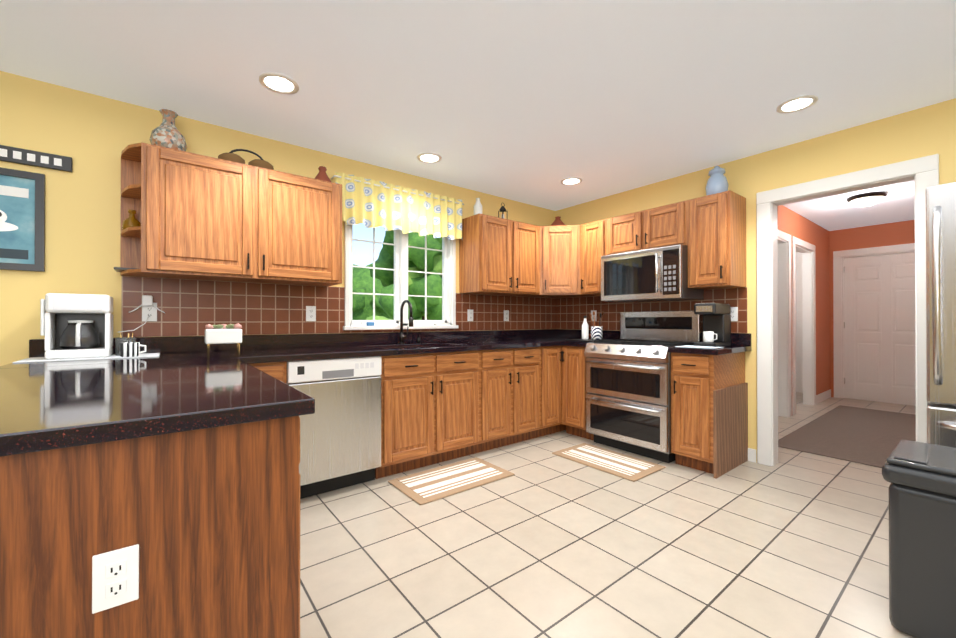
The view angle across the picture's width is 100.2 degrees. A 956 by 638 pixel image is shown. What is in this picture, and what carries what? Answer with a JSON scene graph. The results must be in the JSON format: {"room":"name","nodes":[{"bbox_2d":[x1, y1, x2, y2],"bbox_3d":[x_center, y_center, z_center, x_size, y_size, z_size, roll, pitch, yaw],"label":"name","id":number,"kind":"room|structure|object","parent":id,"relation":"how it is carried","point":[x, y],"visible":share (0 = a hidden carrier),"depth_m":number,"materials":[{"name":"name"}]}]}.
{"room":"kitchen","nodes":[
{"label":"kitchen","id":0,"kind":"room"},
{"bbox_2d":[0,71,554,365],"bbox_3d":[-0.440,-0.107,3.806,11.950,2.480,0.150,0,0,-38],"label":"wall","id":1,"kind":"structure","parent":0,"point":[93,136],"depth_m":2.31,"materials":[{"name":"yellow paint"}]},
{"bbox_2d":[0,167,44,271],"bbox_3d":[-2.543,-0.525,2.053,0.435,0.530,0.023,0,0,-38],"label":"picture","id":2,"kind":"object","parent":1,"relation":"attached to","point":[22,220],"visible":1,"depth_m":2.14,"materials":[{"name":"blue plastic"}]},
{"bbox_2d":[0,145,71,171],"bbox_3d":[-2.530,-0.870,2.067,0.610,0.080,0.020,0,0,-38],"label":"wall sign","id":3,"kind":"object","parent":1,"relation":"attached to","point":[33,158],"visible":1,"depth_m":2.16,"materials":[{"name":"black plastic"}]},
{"bbox_2d":[138,142,269,282],"bbox_3d":[-1.700,-0.615,2.512,0.628,0.715,0.337,0,0,-38],"label":"upper cabinet","id":4,"kind":"object","parent":1,"relation":"attached to","point":[199,217],"depth_m":2.37,"materials":[{"name":"brown wood"}]},
{"bbox_2d":[122,210,140,229],"bbox_3d":[-2.046,-0.579,2.364,0.090,0.132,0.089,0,0,-38],"label":"vase","id":5,"kind":"object","parent":4,"relation":"on","point":[131,221],"visible":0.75,"depth_m":2.34,"materials":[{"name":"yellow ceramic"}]},
{"bbox_2d":[149,109,186,151],"bbox_3d":[-1.860,-1.109,2.404,0.180,0.268,0.180,0,0,-38],"label":"decorative vase","id":6,"kind":"object","parent":4,"relation":"on","point":[166,133],"visible":0.71,"depth_m":2.36,"materials":[{"name":"ceramic"}]},
{"bbox_2d":[218,149,273,169],"bbox_3d":[-1.537,-1.050,2.655,0.330,0.152,0.160,0,0,-38],"label":"decorative basket","id":7,"kind":"object","parent":4,"relation":"on","point":[233,157],"visible":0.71,"depth_m":2.63,"materials":[{"name":"brown wicker"}]},
{"bbox_2d":[29,329,555,356],"bbox_3d":[-0.742,0.166,3.459,4.248,0.099,0.020,0,0,-38],"label":"backsplash","id":8,"kind":"structure","parent":1,"relation":"attached to","point":[285,341],"depth_m":3.01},
{"bbox_2d":[266,169,341,285],"bbox_3d":[-1.320,-0.614,2.809,0.628,0.715,0.337,0,0,-38],"label":"upper cabinet","id":9,"kind":"object","parent":1,"relation":"attached to","point":[306,212],"depth_m":2.72,"materials":[{"name":"brown wood"}]},
{"bbox_2d":[314,166,330,181],"bbox_3d":[-1.150,-1.048,2.957,0.170,0.152,0.170,0,0,-38],"label":"decor","id":10,"kind":"object","parent":9,"relation":"on","point":[322,175],"visible":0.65,"depth_m":2.93,"materials":[{"name":"brown ceramic"}]},
{"bbox_2d":[121,276,556,336],"bbox_3d":[-0.600,-0.069,3.580,3.880,0.368,0.008,0,0,-38],"label":"tile backsplash","id":11,"kind":"structure","parent":1,"relation":"attached to","point":[191,307],"depth_m":2.86,"materials":[{"name":"brown tile"}]},
{"bbox_2d":[118,315,149,332],"bbox_3d":[-2.045,0.029,2.381,0.138,0.099,0.085,0,0,-38],"label":"cord","id":12,"kind":"object","parent":11,"relation":"attached to","point":[149,315],"depth_m":2.38,"materials":[{"name":"white plastic"}]},
{"bbox_2d":[129,295,164,312],"bbox_3d":[-1.999,-0.089,2.417,0.161,0.103,0.085,0,0,-38],"label":"plug adapter","id":13,"kind":"object","parent":11,"relation":"attached to","point":[147,300],"depth_m":2.42,"materials":[{"name":"white plastic"}]},
{"bbox_2d":[142,303,156,320],"bbox_3d":[-2.021,-0.043,2.459,0.072,0.116,0.008,0,0,-38],"label":"outlet","id":14,"kind":"object","parent":11,"relation":"attached to","point":[147,311],"visible":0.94,"depth_m":2.46,"materials":[{"name":"white plastic"}]},
{"bbox_2d":[306,306,315,320],"bbox_3d":[-1.272,-0.041,3.044,0.072,0.116,0.008,0,0,-38],"label":"outlet","id":15,"kind":"object","parent":11,"relation":"attached to","point":[310,313],"visible":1,"depth_m":3.04,"materials":[{"name":"white plastic"}]},
{"bbox_2d":[467,309,472,320],"bbox_3d":[-0.074,-0.037,3.979,0.072,0.116,0.008,0,0,-38],"label":"outlet","id":16,"kind":"object","parent":11,"relation":"attached to","point":[469,314],"visible":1,"depth_m":3.97,"materials":[{"name":"white plastic"}]},
{"bbox_2d":[504,310,508,320],"bbox_3d":[0.304,-0.035,4.275,0.072,0.116,0.008,0,0,-38],"label":"outlet","id":17,"kind":"object","parent":11,"relation":"attached to","point":[506,315],"visible":1,"depth_m":4.27,"materials":[{"name":"white plastic"}]},
{"bbox_2d":[331,172,463,239],"bbox_3d":[-0.644,-0.940,3.486,1.234,0.397,0.108,0,0,-38],"label":"valance curtain","id":18,"kind":"object","parent":1,"relation":"attached to","point":[369,203],"visible":0.98,"depth_m":3.42,"materials":[{"name":"fabric"}]},
{"bbox_2d":[343,223,458,329],"bbox_3d":[-0.676,-0.441,3.582,1.110,1.065,0.175,0,0,-38],"label":"casement window","id":19,"kind":"structure","parent":1,"relation":"in","point":[448,274],"depth_m":3.56,"materials":[{"name":"white wood"}]},
{"bbox_2d":[367,321,436,325],"bbox_3d":[-0.652,0.039,3.512,0.674,0.037,0.029,0,0,-38],"label":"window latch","id":20,"kind":"structure","parent":1,"relation":"attached to","point":[372,323],"depth_m":3.32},
{"bbox_2d":[459,213,505,295],"bbox_3d":[0.107,-0.609,3.923,0.473,0.715,0.337,0,0,-38],"label":"upper cabinet","id":21,"kind":"object","parent":1,"relation":"attached to","point":[482,245],"depth_m":3.75,"materials":[{"name":"brown wood"}]},
{"bbox_2d":[474,198,481,214],"bbox_3d":[0.000,-1.068,3.856,0.084,0.200,0.083,0,0,-38],"label":"decorative bottle","id":22,"kind":"object","parent":21,"relation":"on","point":[477,207],"visible":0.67,"depth_m":3.82,"materials":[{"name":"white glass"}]},
{"bbox_2d":[498,203,507,218],"bbox_3d":[0.253,-1.074,4.053,0.100,0.213,0.100,0,0,-38],"label":"decorative lantern","id":23,"kind":"object","parent":21,"relation":"on","point":[502,209],"visible":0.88,"depth_m":4.04,"materials":[{"name":"black metal"}]},
{"bbox_2d":[506,219,545,297],"bbox_3d":[0.404,-0.608,4.121,0.532,0.715,0.391,0,0,-38],"label":"upper cabinet","id":24,"kind":"object","parent":1,"relation":"attached to","point":[525,242],"depth_m":4.01,"materials":[{"name":"brown wood"}]},
{"bbox_2d":[546,225,581,297],"bbox_3d":[0.874,-0.607,4.350,0.608,0.715,0.607,0,0,-38],"label":"upper cabinet","id":25,"kind":"object","parent":1,"relation":"attached to","point":[559,239],"depth_m":4.11,"materials":[{"name":"brown wood"}]},
{"bbox_2d":[551,216,564,225],"bbox_3d":[0.880,-1.048,4.403,0.230,0.165,0.230,0,0,-38],"label":"tagine","id":26,"kind":"object","parent":25,"relation":"on","point":[557,222],"visible":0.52,"depth_m":4.35,"materials":[{"name":"brown ceramic"}]},
{"bbox_2d":[0,0,955,230],"bbox_3d":[1.607,-1.369,1.191,11.950,0.120,6.800,0,0,-38],"label":"ceiling","id":27,"kind":"structure","parent":0,"point":[533,102],"depth_m":2.13,"materials":[{"name":"white paint"}]},
{"bbox_2d":[259,72,298,94],"bbox_3d":[-1.100,-1.300,2.211,0.200,0.008,0.200,0,0,-38],"label":"recessed light","id":28,"kind":"object","parent":27,"relation":"in","point":[279,83],"visible":1,"depth_m":2.21,"materials":[{"name":"white glass"}]},
{"bbox_2d":[417,153,441,162],"bbox_3d":[-0.391,-1.295,3.221,0.200,0.008,0.200,0,0,-38],"label":"recessed light","id":29,"kind":"object","parent":27,"relation":"in","point":[429,157],"visible":1,"depth_m":3.21,"materials":[{"name":"white"}]},
{"bbox_2d":[561,177,581,184],"bbox_3d":[0.878,-1.293,3.756,0.200,0.008,0.200,0,0,-38],"label":"recessed light","id":30,"kind":"object","parent":27,"relation":"in","point":[571,181],"visible":1,"depth_m":3.75,"materials":[{"name":"white glass"}]},
{"bbox_2d":[776,95,817,112],"bbox_3d":[1.933,-1.299,2.422,0.200,0.008,0.200,0,0,-38],"label":"recessed light","id":31,"kind":"object","parent":27,"relation":"in","point":[798,103],"visible":1,"depth_m":2.41,"materials":[{"name":"white glass"}]},
{"bbox_2d":[847,192,886,206],"bbox_3d":[4.098,-1.246,4.214,0.310,0.100,0.310,0,0,-38],"label":"light","id":32,"kind":"object","parent":27,"relation":"attached to","point":[866,199],"visible":1,"depth_m":4.14,"materials":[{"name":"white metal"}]},
{"bbox_2d":[300,392,915,637],"bbox_3d":[1.607,1.151,1.180,11.950,0.060,6.800,0,0,-38],"label":"floor","id":33,"kind":"structure","parent":0,"point":[543,542],"depth_m":1.92,"materials":[{"name":"tile"}]},
{"bbox_2d":[0,417,299,637],"bbox_3d":[-0.950,0.683,1.165,0.640,0.875,0.780,0,0,-38],"label":"base cabinet","id":34,"kind":"object","parent":33,"relation":"on","point":[177,460],"depth_m":0.88,"materials":[{"name":"brown wood"}]},
{"bbox_2d":[92,544,138,613],"bbox_3d":[-0.746,0.535,0.824,0.072,0.116,0.008,0,0,-38],"label":"outlet","id":35,"kind":"object","parent":34,"relation":"attached to","point":[115,578],"visible":1,"depth_m":0.82,"materials":[{"name":"white plastic"}]},
{"bbox_2d":[0,357,314,456],"bbox_3d":[-1.224,0.226,1.343,0.885,0.040,1.475,0,0,-38],"label":"countertop","id":36,"kind":"structure","parent":34,"relation":"on","point":[44,408],"depth_m":1.01,"materials":[{"name":"black stone"}]},
{"bbox_2d":[256,361,287,380],"bbox_3d":[-1.452,0.689,2.523,0.320,0.875,0.618,0,0,-38],"label":"base cabinet","id":37,"kind":"object","parent":33,"relation":"on","point":[278,368],"depth_m":2.35,"materials":[{"name":"brown wood"}]},
{"bbox_2d":[287,356,380,498],"bbox_3d":[-1.083,0.691,2.798,0.592,0.870,0.622,0,0,-38],"label":"dishwasher","id":38,"kind":"object","parent":33,"relation":"on","point":[340,437],"visible":0.79,"depth_m":2.57,"materials":[{"name":"silver metal"}]},
{"bbox_2d":[348,349,491,478],"bbox_3d":[-0.479,0.692,3.282,0.948,0.875,0.618,0,0,-38],"label":"base cabinet","id":39,"kind":"object","parent":33,"relation":"on","point":[436,408],"depth_m":3.03,"materials":[{"name":"brown wood"}]},
{"bbox_2d":[0,337,581,368],"bbox_3d":[-0.550,0.234,3.213,4.248,0.040,0.643,0,0,-38],"label":"countertop","id":40,"kind":"structure","parent":39,"relation":"on","point":[310,352],"depth_m":2.70,"materials":[{"name":"black stone"}]},
{"bbox_2d":[12,353,159,362],"bbox_3d":[-2.076,0.207,2.171,0.540,0.004,0.310,0,0,-38],"label":"cloth","id":41,"kind":"object","parent":40,"relation":"on","point":[44,359],"visible":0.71,"depth_m":2.07,"materials":[{"name":"white fabric"}]},
{"bbox_2d":[40,293,112,358],"bbox_3d":[-2.142,0.037,2.146,0.256,0.335,0.231,0,0,-38],"label":"coffee maker","id":42,"kind":"object","parent":41,"relation":"on","point":[76,325],"visible":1,"depth_m":2.10,"materials":[{"name":"white plastic"}]},
{"bbox_2d":[115,333,135,355],"bbox_3d":[-2.010,0.142,2.281,0.090,0.126,0.090,0,0,-38],"label":"utensil canister","id":43,"kind":"object","parent":41,"relation":"on","point":[121,339],"visible":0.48,"depth_m":2.25,"materials":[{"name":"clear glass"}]},
{"bbox_2d":[120,342,145,356],"bbox_3d":[-1.892,0.167,2.195,0.109,0.075,0.080,0,0,-38],"label":"striped mug","id":44,"kind":"object","parent":41,"relation":"on","point":[129,349],"visible":1,"depth_m":2.16,"materials":[{"name":"white ceramic"}]},
{"bbox_2d":[204,323,241,357],"bbox_3d":[-1.400,0.116,2.199,0.170,0.188,0.084,0,0,-38],"label":"pot","id":45,"kind":"object","parent":40,"relation":"on","point":[225,334],"visible":1,"depth_m":2.17,"materials":[{"name":"white ceramic"}]},
{"bbox_2d":[398,300,413,343],"bbox_3d":[-0.595,0.026,3.391,0.096,0.377,0.222,0,0,-38],"label":"faucet","id":46,"kind":"object","parent":40,"relation":"on","point":[402,336],"visible":1,"depth_m":3.43,"materials":[{"name":"grey metal"}]},
{"bbox_2d":[566,339,608,341],"bbox_3d":[1.138,0.211,4.002,0.420,0.012,0.320,0,0,-38],"label":"tray","id":47,"kind":"object","parent":40,"relation":"on","point":[588,340],"visible":0.62,"depth_m":3.93,"materials":[{"name":"black plastic"}]},
{"bbox_2d":[582,316,588,339],"bbox_3d":[1.073,0.086,4.004,0.068,0.237,0.067,0,0,-38],"label":"bottle","id":48,"kind":"object","parent":47,"relation":"on","point":[585,330],"visible":1,"depth_m":3.98,"materials":[{"name":"white ceramic"}]},
{"bbox_2d":[589,311,603,339],"bbox_3d":[1.187,0.060,3.988,0.155,0.288,0.125,0,0,-38],"label":"utensil crock","id":49,"kind":"object","parent":47,"relation":"on","point":[596,332],"visible":0.98,"depth_m":3.95,"materials":[{"name":"white ceramic"}]},
{"bbox_2d":[388,457,514,504],"bbox_3d":[-0.179,1.121,2.825,0.780,0.012,0.450,0,0,-38],"label":"area rug","id":50,"kind":"object","parent":33,"relation":"on","point":[428,486],"visible":0.98,"depth_m":2.78,"materials":[{"name":"beige fabric"}]},
{"bbox_2d":[492,349,539,448],"bbox_3d":[0.086,0.694,3.724,0.798,0.875,0.618,0,0,-38],"label":"base cabinet","id":51,"kind":"object","parent":33,"relation":"on","point":[515,372],"depth_m":3.53,"materials":[{"name":"brown wood"}]},
{"bbox_2d":[540,345,563,436],"bbox_3d":[0.541,0.696,4.042,0.310,0.875,0.676,0,0,-38],"label":"base cabinet","id":52,"kind":"object","parent":33,"relation":"on","point":[552,356],"depth_m":3.83,"materials":[{"name":"brown wood"}]},
{"bbox_2d":[564,341,590,344],"bbox_3d":[1.153,0.238,3.960,0.643,0.040,0.275,0,0,-38],"label":"countertop","id":53,"kind":"structure","parent":52,"relation":"on","point":[565,342],"depth_m":3.76,"materials":[{"name":"black stone"}]},
{"bbox_2d":[564,345,593,440],"bbox_3d":[1.126,0.695,3.966,0.676,0.875,0.320,0,0,-38],"label":"base cabinet","id":54,"kind":"object","parent":33,"relation":"on","point":[575,392],"depth_m":3.79,"materials":[{"name":"brown wood"}]},
{"bbox_2d":[552,443,664,481],"bbox_3d":[1.020,1.123,3.190,0.440,0.012,0.750,0,0,-38],"label":"area rug","id":55,"kind":"object","parent":33,"relation":"on","point":[630,468],"visible":0.98,"depth_m":3.13,"materials":[{"name":"beige fabric"}]},
{"bbox_2d":[584,310,701,462],"bbox_3d":[1.437,0.528,3.524,0.676,1.203,0.754,0,0,-38],"label":"range oven","id":56,"kind":"object","parent":33,"relation":"on","point":[628,390],"visible":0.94,"depth_m":3.38,"materials":[{"name":"silver metal"}]},
{"bbox_2d":[671,353,747,478],"bbox_3d":[1.815,0.692,3.131,0.618,0.875,0.323,0,0,-38],"label":"base cabinet","id":57,"kind":"object","parent":33,"relation":"on","point":[709,395],"depth_m":2.96,"materials":[{"name":"brown wood"}]},
{"bbox_2d":[668,345,750,356],"bbox_3d":[1.814,0.234,3.114,0.643,0.040,0.348,0,0,-38],"label":"countertop","id":58,"kind":"structure","parent":57,"relation":"on","point":[719,352],"depth_m":2.94,"materials":[{"name":"black stone"}]},
{"bbox_2d":[675,345,723,348],"bbox_3d":[1.654,0.210,2.991,0.190,0.006,0.270,0,0,-38],"label":"dish towel","id":59,"kind":"object","parent":58,"relation":"on","point":[704,347],"visible":1,"depth_m":2.95,"materials":[{"name":"white fabric"}]},
{"bbox_2d":[694,303,730,346],"bbox_3d":[1.861,0.045,3.172,0.302,0.337,0.160,0,0,-38],"label":"brewer","id":60,"kind":"object","parent":58,"relation":"on","point":[717,318],"visible":0.92,"depth_m":3.14,"materials":[{"name":"black plastic"}]},
{"bbox_2d":[703,331,716,342],"bbox_3d":[1.811,0.140,3.116,0.074,0.085,0.101,0,0,-38],"label":"mug","id":61,"kind":"object","parent":60,"relation":"on","point":[708,336],"visible":1,"depth_m":3.10,"materials":[{"name":"white ceramic"}]},
{"bbox_2d":[778,405,915,467],"bbox_3d":[3.971,1.129,4.042,2.700,0.008,0.940,0,0,-38],"label":"rug","id":62,"kind":"object","parent":33,"relation":"on","point":[869,437],"visible":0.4,"depth_m":3.85,"materials":[{"name":"brown carpet"}]},
{"bbox_2d":[882,439,955,637],"bbox_3d":[1.760,0.808,1.390,0.410,0.625,0.460,0,0,-38],"label":"trash can","id":63,"kind":"object","parent":33,"relation":"on","point":[920,477],"visible":1,"depth_m":1.38,"materials":[{"name":"grey plastic"}]},
{"bbox_2d":[926,182,955,447],"bbox_3d":[2.698,0.243,1.760,0.859,1.759,0.925,0,0,-38],"label":"refrigerator","id":64,"kind":"object","parent":33,"relation":"on","point":[941,304],"visible":0.85,"depth_m":1.86,"materials":[{"name":"silver metal"}]},
{"bbox_2d":[555,98,955,461],"bbox_3d":[3.020,-0.115,2.194,0.120,2.480,6.650,0,0,-38],"label":"wall","id":65,"kind":"structure","parent":0,"point":[920,132],"depth_m":3.00,"materials":[{"name":"yellow paint"}]},
{"bbox_2d":[574,219,605,296],"bbox_3d":[1.223,-0.608,4.079,0.392,0.715,0.369,0,0,-38],"label":"upper cabinet","id":66,"kind":"object","parent":65,"relation":"attached to","point":[589,238],"depth_m":4.00,"materials":[{"name":"brown wood"}]},
{"bbox_2d":[606,213,633,254],"bbox_3d":[1.497,-0.785,3.772,0.338,0.365,0.453,0,0,-38],"label":"upper cabinet","id":67,"kind":"object","parent":65,"relation":"attached to","point":[619,229],"depth_m":3.72,"materials":[{"name":"brown wood"}]},
{"bbox_2d":[557,287,746,341],"bbox_3d":[1.545,-0.009,3.979,0.008,0.485,1.980,0,0,-38],"label":"tile backsplash","id":68,"kind":"structure","parent":65,"relation":"attached to","point":[571,311],"depth_m":4.05,"materials":[{"name":"brown tile"}]},
{"bbox_2d":[591,310,596,320],"bbox_3d":[1.255,-0.035,4.336,0.008,0.116,0.072,0,0,-38],"label":"electrical outlet","id":69,"kind":"object","parent":68,"relation":"attached to","point":[595,311],"visible":0.69,"depth_m":4.33,"materials":[{"name":"white plastic"}]},
{"bbox_2d":[730,307,737,320],"bbox_3d":[2.086,-0.040,3.272,0.008,0.116,0.072,0,0,-38],"label":"electrical outlet","id":70,"kind":"object","parent":68,"relation":"attached to","point":[734,313],"visible":0.81,"depth_m":3.26,"materials":[{"name":"white plastic"}]},
{"bbox_2d":[556,329,750,344],"bbox_3d":[1.548,0.168,3.961,0.020,0.099,2.008,0,0,-38],"label":"backsplash","id":71,"kind":"structure","parent":65,"relation":"attached to","point":[736,338],"depth_m":4.13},
{"bbox_2d":[634,201,685,250],"bbox_3d":[1.686,-0.786,3.530,0.338,0.365,0.452,0,0,-38],"label":"upper cabinet","id":72,"kind":"object","parent":65,"relation":"attached to","point":[662,226],"depth_m":3.42,"materials":[{"name":"brown wood"}]},
{"bbox_2d":[601,245,703,302],"bbox_3d":[1.538,-0.382,3.607,0.472,0.428,0.748,0,0,-38],"label":"microwave","id":73,"kind":"object","parent":72,"relation":"attached to","point":[654,274],"visible":1,"depth_m":3.43,"materials":[{"name":"silver metal"}]},
{"bbox_2d":[686,190,745,289],"bbox_3d":[1.922,-0.612,3.227,0.338,0.715,0.315,0,0,-38],"label":"upper cabinet","id":74,"kind":"object","parent":65,"relation":"attached to","point":[715,223],"depth_m":3.11,"materials":[{"name":"brown wood"}]},
{"bbox_2d":[706,166,727,195],"bbox_3d":[1.933,-1.106,3.233,0.160,0.270,0.160,0,0,-38],"label":"decor","id":75,"kind":"object","parent":74,"relation":"on","point":[717,181],"visible":0.88,"depth_m":3.18,"materials":[{"name":"blue ceramic"}]},
{"bbox_2d":[756,154,938,465],"bbox_3d":[2.537,0.068,2.812,0.160,2.120,0.940,0,0,-38],"label":"door frame","id":76,"kind":"structure","parent":65,"relation":"attached to","point":[923,172],"depth_m":2.98,"materials":[{"name":"white wood"}]},
{"bbox_2d":[795,251,802,392],"bbox_3d":[6.283,-0.103,4.742,0.200,2.480,6.650,0,0,-38],"label":"wall","id":77,"kind":"structure","parent":0,"point":[799,336],"depth_m":6.21,"materials":[{"name":"white paint"}]},
{"bbox_2d":[777,205,829,394],"bbox_3d":[3.636,-0.103,4.737,3.980,2.480,0.100,0,0,-38],"label":"wall","id":78,"kind":"structure","parent":0,"point":[792,223],"depth_m":5.51,"materials":[{"name":"brown paint"}]},
{"bbox_2d":[778,230,793,416],"bbox_3d":[3.307,0.075,4.467,0.830,2.120,0.118,0,0,-38],"label":"door frame","id":79,"kind":"structure","parent":78,"relation":"attached to","point":[786,370],"depth_m":4.66,"materials":[{"name":"white wood"}]},
{"bbox_2d":[794,237,815,414],"bbox_3d":[4.083,0.078,5.073,0.980,2.120,0.118,0,0,-38],"label":"door frame","id":80,"kind":"structure","parent":78,"relation":"attached to","point":[808,251],"depth_m":5.30,"materials":[{"name":"white wood"}]},
{"bbox_2d":[816,389,830,403],"bbox_3d":[4.831,1.085,5.592,0.835,0.110,0.014,0,0,-38],"label":"baseboard","id":81,"kind":"structure","parent":78,"relation":"attached to","point":[823,396],"depth_m":5.58,"materials":[{"name":"white wood"}]},
{"bbox_2d":[829,220,914,396],"bbox_3d":[5.596,-0.101,5.379,0.100,2.480,1.500,0,0,-38],"label":"wall","id":82,"kind":"structure","parent":0,"point":[894,233],"depth_m":5.59,"materials":[{"name":"brown paint"}]},
{"bbox_2d":[833,243,914,397],"bbox_3d":[5.548,0.077,5.424,0.118,2.125,1.080,0,0,-38],"label":"door frame","id":83,"kind":"structure","parent":82,"relation":"attached to","point":[838,256],"depth_m":5.75,"materials":[{"name":"white wood"}]},
{"bbox_2d":[843,252,915,405],"bbox_3d":[5.529,0.130,5.410,0.095,2.010,0.870,0,0,-38],"label":"door","id":84,"kind":"structure","parent":82,"relation":"in","point":[879,328],"depth_m":5.47,"materials":[{"name":"white wood"}]},
{"label":"outside","id":85,"kind":"structure","parent":0,"visible":0},
{"bbox_2d":[352,230,441,319],"bbox_3d":[-44.948,-0.456,96.025,200.000,13.121,199.700,0,0,-38],"label":"foliage","id":86,"kind":"object","parent":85,"point":[362,308],"visible":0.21,"depth_m":21.48,"materials":[{"name":"green plant"}]}
]}

